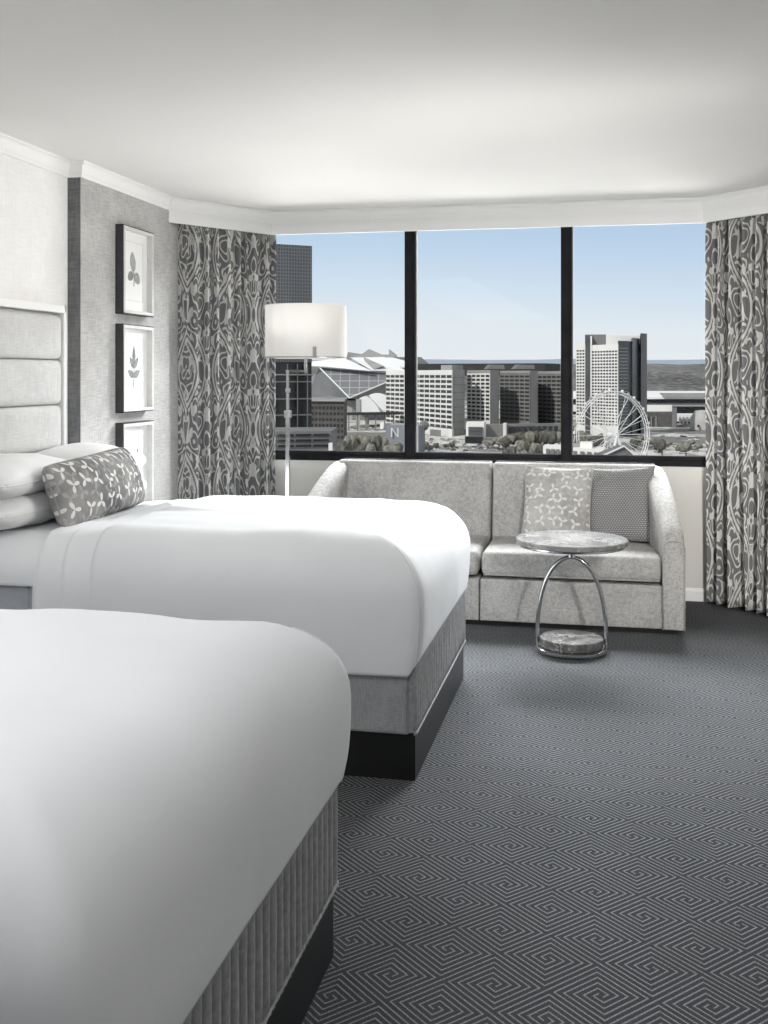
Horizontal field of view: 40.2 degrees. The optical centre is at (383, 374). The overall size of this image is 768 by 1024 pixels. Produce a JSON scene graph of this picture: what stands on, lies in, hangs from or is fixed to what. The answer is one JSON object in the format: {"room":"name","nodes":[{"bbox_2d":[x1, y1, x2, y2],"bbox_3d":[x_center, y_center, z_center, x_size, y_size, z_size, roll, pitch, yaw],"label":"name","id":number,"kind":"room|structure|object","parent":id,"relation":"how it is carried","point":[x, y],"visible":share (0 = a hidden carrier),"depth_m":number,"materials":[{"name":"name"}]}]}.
{"room":"hotel room","nodes":[
{"label":"hotel room","id":0,"kind":"room"},
{"bbox_2d":[0,153,67,444],"bbox_3d":[-2.506,0.175,2.367,0.200,2.650,6.800,0,0,12],"label":"wall","id":1,"kind":"structure","parent":0,"point":[33,199],"depth_m":5.33,"materials":[{"name":"white paint"}]},
{"bbox_2d":[0,297,65,453],"bbox_3d":[-1.828,0.443,4.896,0.085,1.615,1.230,0,0,12],"label":"headboard","id":2,"kind":"object","parent":1,"relation":"attached to","point":[32,344],"visible":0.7,"depth_m":5.18,"materials":[{"name":"fabric"}]},
{"bbox_2d":[0,132,172,209],"bbox_3d":[-2.223,-1.107,2.946,0.115,0.085,8.050,0,0,12],"label":"trim","id":3,"kind":"structure","parent":1,"relation":"attached to","point":[10,146],"depth_m":5.65,"materials":[{"name":"paint"}]},
{"bbox_2d":[81,178,177,500],"bbox_3d":[-1.608,0.175,6.455,0.275,2.650,1.570,0,0,12],"label":"wall","id":4,"kind":"structure","parent":0,"point":[102,207],"depth_m":6.05,"materials":[{"name":"grey paint"}]},
{"bbox_2d":[68,177,80,443],"bbox_3d":[-1.672,0.175,5.665,0.074,2.650,0.006,0,0,12],"label":"trim","id":5,"kind":"structure","parent":4,"relation":"attached to","point":[74,184],"depth_m":5.66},
{"bbox_2d":[115,224,153,316],"bbox_3d":[-1.482,-0.613,6.258,0.052,0.516,0.417,0,0,12],"label":"framed print","id":6,"kind":"object","parent":4,"relation":"attached to","point":[134,247],"visible":1,"depth_m":6.25,"materials":[{"name":"grey"}]},
{"bbox_2d":[115,323,153,412],"bbox_3d":[-1.482,-0.039,6.258,0.052,0.516,0.417,0,0,12],"label":"framed print","id":7,"kind":"object","parent":4,"relation":"attached to","point":[134,344],"visible":1,"depth_m":6.25,"materials":[{"name":"grey"}]},
{"bbox_2d":[115,420,153,502],"bbox_3d":[-1.482,0.536,6.258,0.052,0.516,0.417,0,0,12],"label":"framed print","id":8,"kind":"object","parent":4,"relation":"attached to","point":[138,436],"visible":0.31,"depth_m":6.38,"materials":[{"name":"grey paper"}]},
{"bbox_2d":[168,185,767,234],"bbox_3d":[0.788,-1.069,6.592,4.385,0.159,1.029,0,0,12],"label":"trim","id":9,"kind":"structure","parent":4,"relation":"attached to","point":[751,201],"depth_m":7.04,"materials":[{"name":"paint"}]},
{"bbox_2d":[0,0,767,210],"bbox_3d":[-0.025,-1.250,2.892,4.840,0.200,9.250,0,0,12],"label":"ceiling","id":10,"kind":"structure","parent":0,"point":[272,105],"depth_m":4.37,"materials":[{"name":"paint"}]},
{"bbox_2d":[178,224,275,499],"bbox_3d":[-1.077,0.164,7.219,0.523,2.628,0.750,0,0,12],"label":"curtain","id":11,"kind":"object","parent":10,"relation":"hanging from","point":[227,278],"visible":0.65,"depth_m":7.17,"materials":[{"name":"fabric"}]},
{"bbox_2d":[705,214,767,615],"bbox_3d":[2.465,0.164,6.393,0.918,2.628,0.925,0,0,12],"label":"curtain","id":12,"kind":"object","parent":10,"relation":"hanging from","point":[736,250],"visible":0.96,"depth_m":6.69,"materials":[{"name":"fabric"}]},
{"bbox_2d":[275,460,706,588],"bbox_3d":[0.731,0.175,7.357,3.280,2.650,0.200,0,0,12],"label":"wall window","id":13,"kind":"structure","parent":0,"point":[688,484],"depth_m":6.98,"materials":[{"name":"paint"}]},
{"bbox_2d":[275,227,705,466],"bbox_3d":[0.718,-0.235,7.294,3.240,1.690,0.110,0,0,12],"label":"window","id":14,"kind":"structure","parent":13,"relation":"attached to","point":[411,237],"depth_m":7.29,"materials":[{"name":"metal"}]},
{"bbox_2d":[686,588,715,601],"bbox_3d":[1.011,1.458,6.793,4.020,0.085,0.790,0,0,12],"label":"baseboard","id":15,"kind":"structure","parent":13,"relation":"attached to","point":[692,594],"depth_m":6.96,"materials":[{"name":"paint"}]},
{"bbox_2d":[302,601,767,1023],"bbox_3d":[-0.025,1.600,2.892,4.840,0.200,9.250,0,0,12],"label":"floor","id":16,"kind":"structure","parent":0,"point":[582,841],"depth_m":3.34,"materials":[{"name":"carpet"}]},
{"bbox_2d":[0,609,350,1023],"bbox_3d":[-1.259,1.048,2.260,2.110,0.903,1.488,0,0,12],"label":"double bed","id":17,"kind":"object","parent":16,"relation":"on","point":[169,800],"visible":1,"depth_m":1.89,"materials":[{"name":"fabric"}]},
{"bbox_2d":[0,495,469,780],"bbox_3d":[-0.736,1.049,4.750,2.110,0.902,1.483,0,0,12],"label":"double bed","id":18,"kind":"object","parent":16,"relation":"on","point":[382,583],"visible":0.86,"depth_m":4.05,"materials":[{"name":"fabric"}]},
{"bbox_2d":[0,490,54,530],"bbox_3d":[-1.643,0.576,4.576,0.425,0.188,0.669,0,0,14],"label":"pillow","id":19,"kind":"object","parent":18,"relation":"on","point":[32,509],"visible":0.54,"depth_m":4.38,"materials":[{"name":"fabric"}]},
{"bbox_2d":[0,453,65,498],"bbox_3d":[-1.652,0.439,4.579,0.430,0.217,0.673,0,0,12],"label":"pillow","id":20,"kind":"object","parent":19,"relation":"on","point":[20,473],"visible":0.59,"depth_m":4.42,"materials":[{"name":"fabric"}]},
{"bbox_2d":[42,447,144,526],"bbox_3d":[-1.318,0.510,4.835,0.299,0.379,0.895,0,0,8],"label":"lumbar cushion","id":21,"kind":"object","parent":18,"relation":"on","point":[79,490],"visible":0.89,"depth_m":4.61,"materials":[{"name":"fabric"}]},
{"bbox_2d":[90,495,469,677],"bbox_3d":[-0.364,0.853,4.672,1.349,0.510,1.483,0,0,12],"label":"duvet","id":22,"kind":"object","parent":18,"relation":"on","point":[381,583],"depth_m":4.03,"materials":[{"name":"white fabric"}]},
{"bbox_3d":[-1.498,0.575,5.261,0.425,0.190,0.669,0,0,12],"label":"pillow","id":23,"kind":"object","parent":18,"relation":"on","visible":0},
{"bbox_2d":[37,442,145,467],"bbox_3d":[-1.498,0.437,5.261,0.425,0.193,0.669,2,0,11],"label":"pillow","id":24,"kind":"object","parent":23,"relation":"on","point":[73,450],"visible":0.34,"depth_m":5.12,"materials":[{"name":"fabric"}]},
{"bbox_2d":[264,303,346,495],"bbox_3d":[-0.469,0.542,6.300,0.490,1.916,0.490,0,0,12],"label":"floor lamp","id":25,"kind":"object","parent":16,"relation":"on","point":[305,331],"visible":0.79,"depth_m":6.09,"materials":[{"name":"white fabric"}]},
{"bbox_2d":[284,358,329,358],"bbox_3d":[-0.469,-0.103,6.300,0.380,0.005,0.380,0,0,12],"label":"diffuser","id":26,"kind":"object","parent":25,"relation":"attached to","point":[284,358],"depth_m":6.43,"materials":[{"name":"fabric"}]},
{"bbox_2d":[308,458,685,633],"bbox_3d":[0.662,1.040,6.714,2.373,0.920,0.928,0,0,12],"label":"sofa","id":27,"kind":"object","parent":16,"relation":"on","point":[643,584],"visible":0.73,"depth_m":6.28,"materials":[{"name":"grey fabric"}]},
{"bbox_2d":[469,535,489,573],"bbox_3d":[0.114,1.124,6.747,1.072,0.163,0.728,0,0,12],"label":"seat cushion","id":28,"kind":"object","parent":27,"relation":"on","point":[478,543],"depth_m":6.45,"materials":[{"name":"grey fabric"}]},
{"bbox_2d":[521,465,593,533],"bbox_3d":[1.116,0.822,6.761,0.450,0.512,0.292,0,0,15],"label":"throw cushion","id":29,"kind":"object","parent":27,"relation":"on","point":[555,498],"visible":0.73,"depth_m":6.71,"materials":[{"name":"grey fabric"}]},
{"bbox_2d":[482,536,661,580],"bbox_3d":[1.168,1.124,6.525,1.054,0.163,0.728,0,0,12],"label":"seat cushion","id":30,"kind":"object","parent":27,"relation":"on","point":[503,559],"depth_m":6.21,"materials":[{"name":"grey fabric"}]},
{"bbox_2d":[590,466,654,541],"bbox_3d":[1.490,0.825,6.702,0.496,0.536,0.295,0,0,24],"label":"throw cushion","id":31,"kind":"object","parent":27,"relation":"on","point":[619,505],"visible":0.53,"depth_m":6.64,"materials":[{"name":"fabric"}]},
{"bbox_2d":[515,530,628,659],"bbox_3d":[1.018,1.194,5.702,0.604,0.613,0.604,0,0,12],"label":"side table","id":32,"kind":"object","parent":16,"relation":"on","point":[563,644],"visible":1,"depth_m":5.63,"materials":[{"name":"grey stone"}]},
{"label":"outside","id":33,"kind":"structure","parent":0,"visible":0},
{"bbox_2d":[347,400,705,455],"bbox_3d":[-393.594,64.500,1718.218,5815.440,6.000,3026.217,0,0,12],"label":"ground","id":34,"kind":"structure","parent":33,"point":[681,429],"depth_m":1016.91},
{"bbox_2d":[275,244,311,426],"bbox_3d":[-60.680,-1.193,537.663,56.407,125.386,81.602,0,0,12],"label":"office tower","id":35,"kind":"structure","parent":34,"relation":"on","point":[293,262],"depth_m":515.72,"materials":[{"name":"black glass"}]},
{"bbox_2d":[275,427,336,450],"bbox_3d":[-45.445,42.427,450.714,53.913,38.147,47.799,0,0,12],"label":"parking garage","id":36,"kind":"structure","parent":34,"relation":"on","point":[301,438],"depth_m":436.30,"materials":[{"name":"grey concrete"}]},
{"bbox_2d":[312,397,346,442],"bbox_3d":[-55.245,41.250,944.986,62.014,40.500,85.022,0,0,12],"label":"building","id":37,"kind":"structure","parent":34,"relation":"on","point":[326,411],"depth_m":905.56,"materials":[{"name":"grey concrete"}]},
{"bbox_2d":[337,441,347,450],"bbox_3d":[-29.097,53.526,728.976,9.361,15.949,9.270,0,0,27],"label":"tree","id":38,"kind":"object","parent":34,"relation":"on","point":[341,446],"visible":0.7,"depth_m":725.51,"materials":[{"name":"green plant"}]},
{"bbox_2d":[344,435,352,450],"bbox_3d":[-26.600,51.925,742.620,9.496,19.151,9.615,0,0,43],"label":"tree","id":39,"kind":"object","parent":34,"relation":"on","point":[348,440],"visible":0.47,"depth_m":739.28,"materials":[{"name":"green plant"}]},
{"bbox_2d":[351,434,357,450],"bbox_3d":[-23.150,52.281,770.631,8.720,18.439,8.830,0,0,43],"label":"tree","id":40,"kind":"object","parent":34,"relation":"on","point":[353,437],"visible":0.62,"depth_m":767.04,"materials":[{"name":"green plant"}]},
{"bbox_2d":[355,432,363,444],"bbox_3d":[-18.239,51.949,775.929,8.978,19.103,8.543,0,0,12],"label":"tree","id":41,"kind":"object","parent":34,"relation":"on","point":[359,436],"visible":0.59,"depth_m":772.49,"materials":[{"name":"green plant"}]},
{"bbox_2d":[356,443,365,450],"bbox_3d":[-14.590,54.192,725.884,8.688,14.617,10.866,0,0,-32],"label":"tree","id":42,"kind":"object","parent":34,"relation":"on","point":[361,447],"visible":0.44,"depth_m":722.68,"materials":[{"name":"green plant"}]},
{"bbox_2d":[356,395,368,427],"bbox_3d":[-25.409,43.148,1251.479,7.472,36.705,47.046,0,0,12],"label":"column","id":43,"kind":"structure","parent":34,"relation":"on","point":[357,400],"depth_m":1228.72,"materials":[{"name":"grey concrete"}]},
{"bbox_2d":[362,434,370,445],"bbox_3d":[-13.038,51.392,733.799,9.992,20.215,10.118,0,0,43],"label":"tree","id":44,"kind":"object","parent":34,"relation":"on","point":[366,439],"visible":0.3,"depth_m":730.22,"materials":[{"name":"green plant"}]},
{"bbox_2d":[312,349,427,419],"bbox_3d":[-57.062,9.702,1508.505,247.799,103.595,534.588,0,0,12],"label":"stadium","id":45,"kind":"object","parent":34,"relation":"on","point":[342,377],"visible":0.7,"depth_m":1434.77,"materials":[{"name":"grey concrete"}]},
{"bbox_2d":[365,442,375,450],"bbox_3d":[-10.124,53.911,722.334,10.708,15.177,10.843,0,0,43],"label":"tree","id":46,"kind":"object","parent":34,"relation":"on","point":[370,447],"visible":0.41,"depth_m":718.46,"materials":[{"name":"green plant"}]},
{"bbox_2d":[347,412,399,430],"bbox_3d":[-13.259,51.464,1167.581,59.846,20.071,46.992,0,0,12],"label":"viaduct","id":47,"kind":"object","parent":34,"relation":"on","point":[348,413],"visible":0.9,"depth_m":1160.07,"materials":[{"name":"grey concrete"}]},
{"bbox_2d":[372,435,382,450],"bbox_3d":[-4.802,51.947,740.739,8.218,19.105,8.139,0,0,27],"label":"tree","id":48,"kind":"object","parent":34,"relation":"on","point":[377,441],"visible":0.8,"depth_m":737.65,"materials":[{"name":"green plant"}]},
{"bbox_2d":[382,436,388,450],"bbox_3d":[-0.480,53.313,772.177,10.350,16.374,10.481,0,0,43],"label":"tree","id":49,"kind":"object","parent":34,"relation":"on","point":[385,440],"visible":0.43,"depth_m":767.60,"materials":[{"name":"green plant"}]},
{"bbox_2d":[383,444,399,451],"bbox_3d":[5.179,54.653,729.532,12.108,13.694,11.521,0,0,12],"label":"tree","id":50,"kind":"object","parent":34,"relation":"on","point":[390,447],"visible":0.48,"depth_m":726.13,"materials":[{"name":"green plant"}]},
{"bbox_2d":[394,443,402,451],"bbox_3d":[10.455,55.688,772.540,8.266,11.625,8.186,0,0,27],"label":"tree","id":51,"kind":"object","parent":34,"relation":"on","point":[399,445],"visible":0.3,"depth_m":769.85,"materials":[{"name":"green plant"}]},
{"bbox_2d":[386,424,423,451],"bbox_3d":[16.513,50.324,816.652,27.425,22.351,32.348,0,0,12],"label":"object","id":52,"kind":"structure","parent":34,"relation":"on","point":[395,433],"depth_m":807.98,"materials":[{"name":"white paint"}]},
{"bbox_2d":[380,365,464,436],"bbox_3d":[41.313,25.512,1153.052,112.048,71.976,203.139,0,0,12],"label":"building","id":53,"kind":"structure","parent":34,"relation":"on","point":[441,393],"depth_m":1100.61,"materials":[{"name":"concrete"}]},
{"bbox_2d":[420,420,428,450],"bbox_3d":[32.381,49.050,850.000,7.802,24.899,8.560,0,0,12],"label":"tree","id":54,"kind":"object","parent":34,"relation":"on","point":[425,423],"visible":0.74,"depth_m":848.00,"materials":[{"name":"grey"}]},
{"bbox_2d":[425,445,433,450],"bbox_3d":[35.772,58.318,830.170,7.468,6.364,7.106,0,0,12],"label":"tree","id":55,"kind":"object","parent":34,"relation":"on","point":[428,447],"visible":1,"depth_m":827.55,"materials":[{"name":"green plant"}]},
{"bbox_2d":[465,436,483,442],"bbox_3d":[81.762,58.502,949.190,17.225,5.995,15.157,0,0,12],"label":"billboard","id":56,"kind":"object","parent":34,"relation":"on","point":[468,439],"visible":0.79,"depth_m":942.55,"materials":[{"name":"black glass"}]},
{"bbox_2d":[466,421,485,438],"bbox_3d":[89.364,53.607,1020.686,20.019,15.786,42.605,0,0,12],"label":"building","id":57,"kind":"structure","parent":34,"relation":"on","point":[473,428],"depth_m":1001.63,"materials":[{"name":"concrete"}]},
{"bbox_2d":[467,370,498,423],"bbox_3d":[108.918,28.218,1136.223,36.555,66.563,102.866,0,0,12],"label":"office wing","id":58,"kind":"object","parent":34,"relation":"on","point":[482,385],"visible":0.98,"depth_m":1101.15},
{"bbox_2d":[482,440,493,447],"bbox_3d":[87.556,57.932,881.204,10.767,7.136,10.244,0,0,12],"label":"tree","id":59,"kind":"object","parent":34,"relation":"on","point":[485,442],"visible":1,"depth_m":877.91,"materials":[{"name":"green plant"}]},
{"bbox_2d":[493,437,501,446],"bbox_3d":[96.944,56.814,882.511,11.295,9.373,10.747,0,0,12],"label":"tree","id":60,"kind":"object","parent":34,"relation":"on","point":[496,440],"visible":0.69,"depth_m":880.27,"materials":[{"name":"green plant"}]},
{"bbox_2d":[500,436,509,448],"bbox_3d":[100.719,56.050,869.230,8.957,10.900,11.202,0,0,-32],"label":"tree","id":61,"kind":"object","parent":34,"relation":"on","point":[505,442],"visible":1,"depth_m":865.78,"materials":[{"name":"green plant"}]},
{"bbox_2d":[504,434,514,443],"bbox_3d":[104.694,55.526,877.244,10.209,11.948,9.714,0,0,12],"label":"tree","id":62,"kind":"object","parent":34,"relation":"on","point":[511,437],"visible":0.44,"depth_m":873.21,"materials":[{"name":"green plant"}]},
{"bbox_2d":[508,446,516,452],"bbox_3d":[93.211,56.395,762.928,6.842,10.209,6.776,0,0,27],"label":"tree","id":63,"kind":"object","parent":34,"relation":"on","point":[512,449],"visible":0.72,"depth_m":760.33,"materials":[{"name":"green plant"}]},
{"bbox_2d":[500,371,537,423],"bbox_3d":[150.323,28.445,1161.443,44.361,66.110,122.060,0,0,12],"label":"office wing","id":64,"kind":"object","parent":34,"relation":"on","point":[518,389],"visible":0.98,"depth_m":1123.42},
{"bbox_2d":[515,432,522,439],"bbox_3d":[115.403,54.966,896.287,8.995,13.067,8.909,0,0,27],"label":"tree","id":65,"kind":"object","parent":34,"relation":"on","point":[519,434],"visible":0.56,"depth_m":892.61,"materials":[{"name":"green plant"}]},
{"bbox_2d":[515,439,524,451],"bbox_3d":[103.664,55.284,798.800,7.907,12.432,7.524,0,0,12],"label":"tree","id":66,"kind":"object","parent":34,"relation":"on","point":[520,444],"visible":0.99,"depth_m":796.23,"materials":[{"name":"green plant"}]},
{"bbox_2d":[486,423,560,436],"bbox_3d":[142.345,54.521,1056.988,78.743,13.957,51.345,0,0,12],"label":"podium","id":67,"kind":"object","parent":34,"relation":"on","point":[492,430],"visible":0.7,"depth_m":1046.63,"materials":[{"name":"grey concrete"}]},
{"bbox_2d":[521,432,526,440],"bbox_3d":[119.736,54.814,888.586,6.839,13.373,8.553,0,0,-32],"label":"tree","id":68,"kind":"object","parent":34,"relation":"on","point":[523,437],"visible":0.5,"depth_m":886.10,"materials":[{"name":"green plant"}]},
{"bbox_2d":[524,438,531,451],"bbox_3d":[111.876,54.925,812.708,6.997,13.150,8.751,0,0,-32],"label":"tree","id":69,"kind":"object","parent":34,"relation":"on","point":[527,441],"visible":0.84,"depth_m":809.96,"materials":[{"name":"green plant"}]},
{"bbox_2d":[525,431,534,442],"bbox_3d":[119.288,53.505,856.381,8.309,15.990,7.906,0,0,12],"label":"tree","id":70,"kind":"object","parent":34,"relation":"on","point":[529,434],"visible":0.59,"depth_m":853.40,"materials":[{"name":"green plant"}]},
{"bbox_2d":[528,442,539,453],"bbox_3d":[108.278,55.000,761.227,9.396,13.000,9.514,0,0,43],"label":"tree","id":71,"kind":"object","parent":34,"relation":"on","point":[534,448],"visible":0.91,"depth_m":757.73,"materials":[{"name":"green plant"}]},
{"bbox_2d":[533,430,539,442],"bbox_3d":[124.043,53.402,860.864,7.480,16.196,7.407,0,0,27],"label":"tree","id":72,"kind":"object","parent":34,"relation":"on","point":[536,432],"visible":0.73,"depth_m":857.79,"materials":[{"name":"green plant"}]},
{"bbox_2d":[537,443,543,453],"bbox_3d":[116.552,56.134,781.277,8.068,10.733,10.091,0,0,-32],"label":"tree","id":73,"kind":"object","parent":34,"relation":"on","point":[541,445],"visible":0.42,"depth_m":777.98,"materials":[{"name":"green plant"}]},
{"bbox_2d":[538,431,542,443],"bbox_3d":[133.083,54.533,894.022,7.683,13.933,7.609,0,0,27],"label":"tree","id":74,"kind":"object","parent":34,"relation":"on","point":[540,437],"visible":0.43,"depth_m":890.87,"materials":[{"name":"green plant"}]},
{"bbox_2d":[541,429,550,444],"bbox_3d":[135.528,53.401,877.419,8.753,16.199,8.669,0,0,27],"label":"tree","id":75,"kind":"object","parent":34,"relation":"on","point":[543,433],"visible":0.53,"depth_m":875.45,"materials":[{"name":"green plant"}]},
{"bbox_2d":[538,371,560,422],"bbox_3d":[190.559,28.689,1166.786,38.179,65.623,113.290,0,0,12],"label":"office wing","id":76,"kind":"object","parent":34,"relation":"on","point":[549,382],"visible":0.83,"depth_m":1141.11},
{"bbox_2d":[543,444,560,453],"bbox_3d":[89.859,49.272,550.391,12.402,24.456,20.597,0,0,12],"label":"kiosk","id":77,"kind":"object","parent":34,"relation":"on","point":[547,448],"visible":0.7,"depth_m":544.58,"materials":[{"name":"concrete"}]},
{"bbox_2d":[546,430,557,443],"bbox_3d":[137.606,53.370,859.583,9.554,16.259,9.462,0,0,27],"label":"tree","id":78,"kind":"object","parent":34,"relation":"on","point":[551,436],"visible":0.94,"depth_m":856.11,"materials":[{"name":"green plant"}]},
{"bbox_2d":[557,431,560,444],"bbox_3d":[149.227,54.589,898.593,10.665,13.822,10.800,0,0,43],"label":"tree","id":79,"kind":"object","parent":34,"relation":"on","point":[558,432],"visible":0.51,"depth_m":893.92,"materials":[{"name":"green plant"}]},
{"bbox_2d":[575,430,585,442],"bbox_3d":[161.374,53.290,863.242,9.405,16.420,8.949,0,0,12],"label":"tree","id":80,"kind":"object","parent":34,"relation":"on","point":[581,438],"visible":0.66,"depth_m":859.88,"materials":[{"name":"green plant"}]},
{"bbox_2d":[573,441,605,454],"bbox_3d":[103.413,48.017,537.497,20.032,26.966,30.532,0,0,12],"label":"building","id":81,"kind":"structure","parent":34,"relation":"on","point":[584,447],"depth_m":534.04,"materials":[{"name":"concrete"}]},
{"bbox_2d":[589,436,598,446],"bbox_3d":[173.715,55.590,866.129,8.824,11.820,11.036,0,0,-32],"label":"tree","id":82,"kind":"object","parent":34,"relation":"on","point":[595,444],"visible":0.74,"depth_m":862.62,"materials":[{"name":"green plant"}]},
{"bbox_2d":[598,433,603,445],"bbox_3d":[182.518,55.315,885.332,7.139,12.371,8.929,0,0,-32],"label":"tree","id":83,"kind":"object","parent":34,"relation":"on","point":[601,434],"visible":0.62,"depth_m":882.32,"materials":[{"name":"green plant"}]},
{"bbox_2d":[576,333,646,436],"bbox_3d":[233.280,9.407,1077.086,72.064,104.186,84.185,0,0,12],"label":"tower","id":84,"kind":"structure","parent":34,"relation":"on","point":[603,362],"depth_m":1062.33,"materials":[{"name":"concrete"}]},
{"bbox_2d":[585,334,605,344],"bbox_3d":[220.785,-36.438,1095.289,21.146,10.285,37.741,0,0,12],"label":"rooftop structure","id":85,"kind":"object","parent":84,"relation":"on","point":[597,339],"depth_m":1076.43,"materials":[{"name":"grey concrete"}]},
{"bbox_2d":[573,389,650,454],"bbox_3d":[130.572,34.780,600.000,43.861,54.046,32.149,0,0,12],"label":"wheel","id":86,"kind":"object","parent":34,"relation":"on","point":[609,436],"visible":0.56,"depth_m":600.00,"materials":[{"name":"white paint"}]},
{"bbox_2d":[630,437,638,450],"bbox_3d":[201.878,55.818,846.205,7.602,11.364,9.507,0,0,-32],"label":"tree","id":87,"kind":"object","parent":34,"relation":"on","point":[634,441],"visible":0.88,"depth_m":843.25,"materials":[{"name":"green plant"}]},
{"bbox_2d":[573,391,704,402],"bbox_3d":[564.304,47.756,2121.124,419.383,27.489,351.672,0,0,12],"label":"exhibition hall","id":88,"kind":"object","parent":34,"relation":"on","point":[652,396],"visible":0.29,"depth_m":1999.77,"materials":[{"name":"grey concrete"}]},
{"bbox_2d":[573,403,704,413],"bbox_3d":[456.451,54.179,1720.692,335.506,14.643,232.709,0,0,12],"label":"banded hall","id":89,"kind":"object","parent":34,"relation":"on","point":[656,407],"visible":0.24,"depth_m":1650.20,"materials":[{"name":"concrete"}]},
{"bbox_2d":[637,435,643,442],"bbox_3d":[224.051,57.088,920.892,8.998,8.823,9.112,0,0,43],"label":"tree","id":90,"kind":"object","parent":34,"relation":"on","point":[639,437],"visible":0.77,"depth_m":917.13,"materials":[{"name":"green plant"}]},
{"bbox_2d":[652,439,657,449],"bbox_3d":[217.020,56.432,836.929,6.992,10.136,6.924,0,0,27],"label":"tree","id":91,"kind":"object","parent":34,"relation":"on","point":[653,441],"visible":0.51,"depth_m":836.18,"materials":[{"name":"green plant"}]},
{"bbox_2d":[655,439,666,454],"bbox_3d":[213.337,55.319,808.455,8.528,12.361,8.446,0,0,27],"label":"tree","id":92,"kind":"object","parent":34,"relation":"on","point":[661,445],"visible":1,"depth_m":806.01,"materials":[{"name":"green plant"}]},
{"bbox_2d":[647,407,676,426],"bbox_3d":[330.846,50.173,1267.659,43.774,22.654,58.593,0,0,12],"label":"building","id":93,"kind":"structure","parent":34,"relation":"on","point":[656,419],"depth_m":1242.90,"materials":[{"name":"grey concrete"}]},
{"bbox_2d":[675,443,682,453],"bbox_3d":[230.442,56.969,819.026,8.346,9.062,8.452,0,0,43],"label":"tree","id":94,"kind":"object","parent":34,"relation":"on","point":[678,446],"visible":0.68,"depth_m":817.11,"materials":[{"name":"green plant"}]},
{"bbox_2d":[677,413,692,423],"bbox_3d":[379.551,55.917,1302.000,36.979,11.166,156.982,0,0,12],"label":"market hall","id":95,"kind":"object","parent":34,"relation":"on","point":[683,418],"visible":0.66,"depth_m":1338.00,"materials":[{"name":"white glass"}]},
{"bbox_2d":[680,442,691,455],"bbox_3d":[229.678,56.093,800.336,9.617,10.814,9.738,0,0,43],"label":"tree","id":96,"kind":"object","parent":34,"relation":"on","point":[686,446],"visible":1,"depth_m":797.40,"materials":[{"name":"green plant"}]},
{"bbox_2d":[689,410,705,430],"bbox_3d":[352.456,50.083,1163.229,27.000,22.833,30.620,0,0,12],"label":"building","id":97,"kind":"structure","parent":34,"relation":"on","point":[697,420],"depth_m":1155.83,"materials":[{"name":"concrete"}]},
{"bbox_2d":[693,443,702,450],"bbox_3d":[253.209,58.167,848.378,9.237,6.667,9.354,0,0,43],"label":"tree","id":98,"kind":"object","parent":34,"relation":"on","point":[698,445],"visible":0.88,"depth_m":844.90,"materials":[{"name":"green plant"}]},
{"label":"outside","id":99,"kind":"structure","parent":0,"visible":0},
{"bbox_2d":[312,359,704,364],"bbox_3d":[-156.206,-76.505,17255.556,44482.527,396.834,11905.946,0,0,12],"label":"ridge","id":100,"kind":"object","parent":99,"point":[429,361],"visible":0.14,"depth_m":8883.94,"materials":[{"name":"grey"}]},
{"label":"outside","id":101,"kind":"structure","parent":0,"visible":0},
{"bbox_2d":[598,445,634,454],"bbox_3d":[107.627,37.732,486.196,17.022,11.393,18.016,0,0,12],"label":"pavilion","id":102,"kind":"object","parent":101,"point":[617,449],"visible":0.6,"depth_m":480.00,"materials":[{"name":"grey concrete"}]},
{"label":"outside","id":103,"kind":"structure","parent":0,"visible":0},
{"bbox_2d":[312,364,704,399],"bbox_3d":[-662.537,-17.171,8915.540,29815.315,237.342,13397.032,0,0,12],"label":"wooded hills","id":104,"kind":"structure","parent":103,"point":[660,377],"depth_m":5834.77,"materials":[{"name":"plant"}]},
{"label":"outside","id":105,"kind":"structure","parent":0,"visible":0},
{"bbox_2d":[418,363,559,375],"bbox_3d":[118.421,-6.450,1292.381,189.048,15.357,221.041,0,0,12],"label":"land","id":106,"kind":"structure","parent":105,"point":[487,366],"depth_m":1280.79,"materials":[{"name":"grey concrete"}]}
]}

